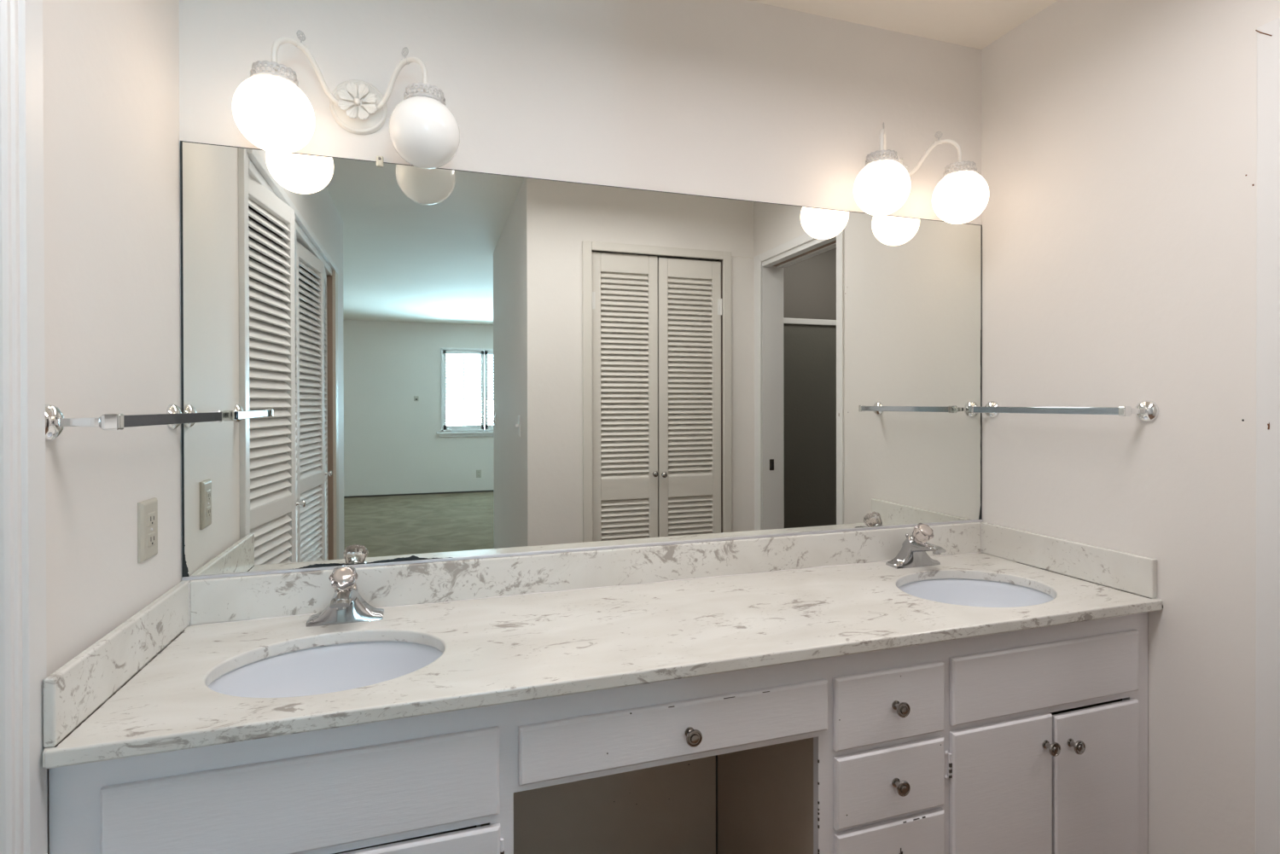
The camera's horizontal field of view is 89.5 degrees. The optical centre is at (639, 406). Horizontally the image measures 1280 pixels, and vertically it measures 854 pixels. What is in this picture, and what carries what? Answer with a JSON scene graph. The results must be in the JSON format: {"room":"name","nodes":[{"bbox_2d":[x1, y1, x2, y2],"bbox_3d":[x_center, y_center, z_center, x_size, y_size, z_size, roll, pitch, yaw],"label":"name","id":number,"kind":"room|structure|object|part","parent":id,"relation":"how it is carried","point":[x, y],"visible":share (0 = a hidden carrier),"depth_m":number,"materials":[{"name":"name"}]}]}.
{"room":"bathroom","nodes":[
{"label":"bathroom","id":0,"kind":"room"},
{"bbox_2d":[42,0,181,853],"bbox_3d":[-1.003,0.063,1.149,0.150,2.440,0.535,0,0,-18],"label":"wall","id":1,"kind":"structure","parent":0,"point":[111,67],"depth_m":1.13,"materials":[{"name":"paint"}]},
{"bbox_2d":[45,403,222,441],"bbox_3d":[-0.892,0.023,1.181,0.099,0.055,0.495,0,0,-16],"label":"towel bar","id":2,"kind":"object","parent":1,"relation":"attached to","point":[55,421],"visible":0.98,"depth_m":0.98,"materials":[{"name":"silver metal"}]},
{"bbox_3d":[-0.827,0.024,0.971,0.082,0.025,0.017,0,0,-16],"label":"post","id":3,"kind":"part","parent":2,"relation":"part of","materials":[{"name":"silver metal"}]},
{"bbox_3d":[-0.949,0.022,1.393,0.082,0.025,0.017,0,0,-16],"label":"post","id":4,"kind":"part","parent":2,"relation":"part of","materials":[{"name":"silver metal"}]},
{"bbox_2d":[137,497,157,563],"bbox_3d":[-0.960,0.241,1.263,0.012,0.115,0.070,0,0,-16],"label":"wall outlet","id":5,"kind":"object","parent":1,"relation":"attached to","point":[147,509],"visible":1,"depth_m":1.25,"materials":[{"name":"beige plastic"}]},
{"bbox_2d":[147,531,155,547],"bbox_3d":[-0.958,0.261,1.264,0.006,0.027,0.033,0,0,-16],"label":"receptacle","id":6,"kind":"object","parent":5,"relation":"attached to","point":[151,535],"depth_m":1.26,"materials":[{"name":"beige plastic"}]},
{"bbox_2d":[147,511,155,527],"bbox_3d":[-0.958,0.221,1.264,0.006,0.027,0.033,0,0,-16],"label":"receptacle","id":7,"kind":"object","parent":5,"relation":"attached to","point":[151,514],"depth_m":1.26,"materials":[{"name":"beige plastic"}]},
{"bbox_2d":[178,0,981,827],"bbox_3d":[0.024,0.058,1.825,2.521,2.440,0.120,0,0,-18],"label":"wall","id":8,"kind":"structure","parent":0,"point":[745,100],"depth_m":1.74,"materials":[{"name":"paint"}]},
{"bbox_2d":[232,29,459,168],"bbox_3d":[-0.634,-0.677,1.432,0.451,0.282,0.218,0,0,-18],"label":"wall lamp","id":9,"kind":"object","parent":8,"relation":"attached to","point":[270,108],"visible":1,"depth_m":1.38,"materials":[{"name":"white glass"}]},
{"bbox_3d":[-0.766,-0.611,1.355,0.152,0.152,0.152,0,0,-18],"label":"globe","id":10,"kind":"part","parent":9,"relation":"part of","materials":[{"name":"white glass"}]},
{"bbox_3d":[-0.766,-0.688,1.354,0.090,0.031,0.090,0,0,-18],"label":"crown","id":11,"kind":"part","parent":9,"relation":"part of","materials":[{"name":"metal"}]},
{"bbox_3d":[-0.729,-0.744,1.428,0.016,0.096,0.178,0,0,26],"label":"arm","id":12,"kind":"part","parent":9,"relation":"part of","materials":[{"name":"white metal"}]},
{"bbox_2d":[337,81,377,119],"bbox_3d":[-0.657,-0.709,1.501,0.086,0.086,0.015,0,0,-18],"label":"flower","id":13,"kind":"object","parent":9,"relation":"on","point":[354,101],"depth_m":1.51,"materials":[{"name":"white metal"}]},
{"bbox_3d":[-0.555,-0.744,1.484,0.178,0.096,0.016,0,0,29],"label":"arm","id":14,"kind":"part","parent":9,"relation":"part of","materials":[{"name":"white metal"}]},
{"bbox_3d":[-0.481,-0.612,1.446,0.152,0.152,0.152,0,0,-18],"label":"globe","id":15,"kind":"part","parent":9,"relation":"part of","materials":[{"name":"white glass"}]},
{"bbox_3d":[-0.482,-0.689,1.446,0.090,0.031,0.090,0,0,-18],"label":"crown","id":16,"kind":"part","parent":9,"relation":"part of","materials":[{"name":"metal"}]},
{"bbox_2d":[376,155,383,167],"bbox_3d":[-0.622,-0.586,1.544,0.016,0.024,0.012,0,0,-18],"label":"mirror clip","id":17,"kind":"object","parent":8,"relation":"attached to","point":[379,159],"visible":1,"depth_m":1.54,"materials":[{"name":"beige plastic"}]},
{"bbox_2d":[180,140,983,580],"bbox_3d":[0.053,-0.104,1.766,2.237,0.968,0.009,0,0,-18],"label":"wall mirror","id":18,"kind":"object","parent":8,"relation":"attached to","point":[402,363],"visible":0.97,"depth_m":1.67,"materials":[{"name":"clear glass"}]},
{"bbox_2d":[189,522,980,624],"bbox_3d":[0.056,0.429,1.764,2.202,0.098,0.018,0,0,-18],"label":"backsplash","id":19,"kind":"structure","parent":8,"relation":"attached to","point":[217,600],"depth_m":1.66,"materials":[{"name":"stone"}]},
{"bbox_2d":[853,122,989,224],"bbox_3d":[0.803,-0.682,1.896,0.429,0.282,0.218,0,0,-18],"label":"wall lamp","id":20,"kind":"object","parent":8,"relation":"attached to","point":[882,187],"visible":1,"depth_m":1.83,"materials":[{"name":"white glass"}]},
{"bbox_3d":[0.682,-0.693,1.822,0.090,0.031,0.090,0,0,-18],"label":"crown","id":21,"kind":"part","parent":20,"relation":"part of","materials":[{"name":"metal"}]},
{"bbox_3d":[0.682,-0.616,1.822,0.152,0.152,0.152,0,0,-18],"label":"globe","id":22,"kind":"part","parent":20,"relation":"part of","materials":[{"name":"white glass"}]},
{"bbox_3d":[0.715,-0.749,1.894,0.016,0.096,0.172,0,0,23],"label":"arm","id":23,"kind":"part","parent":20,"relation":"part of","materials":[{"name":"white metal"}]},
{"bbox_3d":[0.876,-0.749,1.946,0.172,0.096,0.016,0,0,31],"label":"arm","id":24,"kind":"part","parent":20,"relation":"part of","materials":[{"name":"white metal"}]},
{"bbox_3d":[0.945,-0.694,1.907,0.090,0.031,0.090,0,0,-18],"label":"crown","id":25,"kind":"part","parent":20,"relation":"part of","materials":[{"name":"metal"}]},
{"bbox_3d":[0.945,-0.617,1.907,0.152,0.152,0.152,0,0,-18],"label":"globe","id":26,"kind":"part","parent":20,"relation":"part of","materials":[{"name":"white glass"}]},
{"bbox_2d":[747,0,1058,49],"bbox_3d":[0.865,-1.197,0.475,4.600,0.080,3.197,0,0,-18],"label":"ceiling","id":27,"kind":"structure","parent":0,"point":[976,24],"depth_m":1.92,"materials":[{"name":"paint"}]},
{"bbox_2d":[981,0,1279,853],"bbox_3d":[1.437,0.058,1.339,0.131,2.440,1.673,0,0,-18],"label":"wall","id":28,"kind":"structure","parent":0,"point":[1119,137],"depth_m":1.61,"materials":[{"name":"paint"}]},
{"bbox_2d":[968,400,1158,422],"bbox_3d":[1.161,0.011,1.834,0.091,0.055,0.525,0,0,-18],"label":"towel bar","id":29,"kind":"object","parent":28,"relation":"attached to","point":[1145,410],"visible":1,"depth_m":1.70,"materials":[{"name":"silver metal"}]},
{"bbox_3d":[1.083,0.011,2.056,0.079,0.025,0.017,0,0,-18],"label":"post","id":30,"kind":"part","parent":29,"relation":"part of","materials":[{"name":"silver metal"}]},
{"bbox_3d":[1.227,0.012,1.609,0.079,0.025,0.017,0,0,-18],"label":"post","id":31,"kind":"part","parent":29,"relation":"part of","materials":[{"name":"silver metal"}]},
{"bbox_2d":[1255,17,1279,853],"bbox_3d":[1.466,0.230,1.022,0.012,2.098,0.809,0,0,-18],"label":"trim","id":32,"kind":"structure","parent":28,"relation":"attached to","point":[1267,621],"depth_m":1.38,"materials":[{"name":"wood"}]},
{"bbox_3d":[0.685,1.310,1.059,4.600,0.060,1.993,0,0,-18],"label":"floor","id":33,"kind":"structure","parent":0,"visible":0},
{"bbox_2d":[48,612,1147,853],"bbox_3d":[0.139,0.893,1.504,2.241,0.774,0.559,0,0,-18],"label":"vanity cabinet","id":34,"kind":"object","parent":33,"relation":"on","point":[1034,741],"visible":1,"depth_m":1.35,"materials":[{"name":"wood"}]},
{"bbox_3d":[-0.381,0.941,1.082,0.287,0.424,0.013,0,0,-18],"label":"door","id":35,"kind":"part","parent":34,"relation":"part of","materials":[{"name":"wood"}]},
{"bbox_2d":[42,521,1163,768],"bbox_3d":[0.138,0.443,1.509,2.240,0.124,0.553,0,0,-18],"label":"countertop","id":36,"kind":"structure","parent":34,"relation":"on","point":[506,630],"depth_m":1.43,"materials":[{"name":"stone"}]},
{"bbox_2d":[208,641,442,698],"bbox_3d":[-0.586,0.587,1.233,0.457,0.156,0.346,0,0,-18],"label":"sink","id":37,"kind":"object","parent":36,"relation":"in","point":[343,666],"visible":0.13,"depth_m":1.36,"materials":[{"name":"white porcelain"}]},
{"bbox_2d":[306,564,383,627],"bbox_3d":[-0.651,0.416,1.420,0.156,0.132,0.142,0,0,-18],"label":"faucet","id":38,"kind":"object","parent":36,"relation":"on","point":[346,606],"visible":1,"depth_m":1.42,"materials":[{"name":"silver metal"}]},
{"bbox_3d":[-0.651,0.381,1.421,0.059,0.062,0.062,0,0,-18],"label":"handle","id":39,"kind":"part","parent":38,"relation":"part of","materials":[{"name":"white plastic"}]},
{"bbox_3d":[-0.647,0.426,1.408,0.048,0.044,0.116,0,0,-18],"label":"spout","id":40,"kind":"part","parent":38,"relation":"part of","materials":[{"name":"silver metal"}]},
{"bbox_2d":[885,523,945,569],"bbox_3d":[0.833,0.410,1.903,0.156,0.132,0.142,0,0,-18],"label":"faucet","id":41,"kind":"object","parent":36,"relation":"on","point":[912,554],"visible":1,"depth_m":1.91,"materials":[{"name":"silver metal"}]},
{"bbox_3d":[0.833,0.376,1.904,0.059,0.062,0.062,0,0,-18],"label":"handle","id":42,"kind":"part","parent":41,"relation":"part of","materials":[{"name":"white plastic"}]},
{"bbox_3d":[0.837,0.421,1.891,0.048,0.044,0.116,0,0,-18],"label":"spout","id":43,"kind":"part","parent":41,"relation":"part of","materials":[{"name":"silver metal"}]},
{"bbox_2d":[898,578,1053,607],"bbox_3d":[0.883,0.582,1.709,0.460,0.156,0.373,0,0,-18],"label":"sink","id":44,"kind":"object","parent":36,"relation":"in","point":[956,591],"visible":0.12,"depth_m":1.86,"materials":[{"name":"white ceramic"}]},
{"bbox_3d":[0.086,0.614,1.231,0.628,0.102,0.013,0,0,-18],"label":"drawer","id":45,"kind":"part","parent":34,"relation":"part of","materials":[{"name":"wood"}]},
{"bbox_3d":[0.098,0.619,1.213,0.032,0.032,0.030,0,0,-18],"label":"knob","id":46,"kind":"part","parent":34,"relation":"part of","materials":[{"name":"silver metal"}]},
{"bbox_3d":[0.534,0.637,1.376,0.278,0.150,0.013,0,0,-18],"label":"drawer","id":47,"kind":"part","parent":34,"relation":"part of","materials":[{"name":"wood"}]},
{"bbox_3d":[0.536,0.973,1.378,0.276,0.172,0.013,0,0,-18],"label":"drawer","id":48,"kind":"part","parent":34,"relation":"part of","materials":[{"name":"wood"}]},
{"bbox_3d":[0.535,0.801,1.377,0.277,0.148,0.013,0,0,-18],"label":"drawer","id":49,"kind":"part","parent":34,"relation":"part of","materials":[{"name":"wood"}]},
{"bbox_3d":[0.548,0.799,1.359,0.032,0.032,0.030,0,0,-18],"label":"knob","id":50,"kind":"part","parent":34,"relation":"part of","materials":[{"name":"silver metal"}]},
{"bbox_3d":[0.548,0.634,1.358,0.032,0.032,0.030,0,0,-18],"label":"knob","id":51,"kind":"part","parent":34,"relation":"part of","materials":[{"name":"silver metal"}]},
{"bbox_3d":[0.826,0.935,1.471,0.290,0.428,0.013,0,0,-18],"label":"door","id":52,"kind":"part","parent":34,"relation":"part of","materials":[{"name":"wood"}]},
{"bbox_3d":[0.948,0.786,1.488,0.032,0.032,0.030,0,0,-18],"label":"knob","id":53,"kind":"part","parent":34,"relation":"part of","materials":[{"name":"silver metal"}]},
{"bbox_3d":[1.020,0.794,1.511,0.032,0.032,0.030,0,0,-18],"label":"knob","id":54,"kind":"part","parent":34,"relation":"part of","materials":[{"name":"silver metal"}]},
{"bbox_3d":[1.104,0.938,1.561,0.274,0.420,0.013,0,0,-18],"label":"door","id":55,"kind":"part","parent":34,"relation":"part of","materials":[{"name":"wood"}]},
{"bbox_3d":[-0.574,0.068,-0.178,0.150,2.440,2.255,0,0,-18],"label":"wall","id":56,"kind":"structure","parent":0,"visible":0},
{"bbox_2d":[0,0,47,853],"bbox_3d":[-0.855,0.254,0.888,0.030,2.060,0.074,0,0,-18],"label":"trim","id":57,"kind":"structure","parent":56,"relation":"attached to","point":[23,658],"depth_m":0.88,"materials":[{"name":"wood"}]}
]}

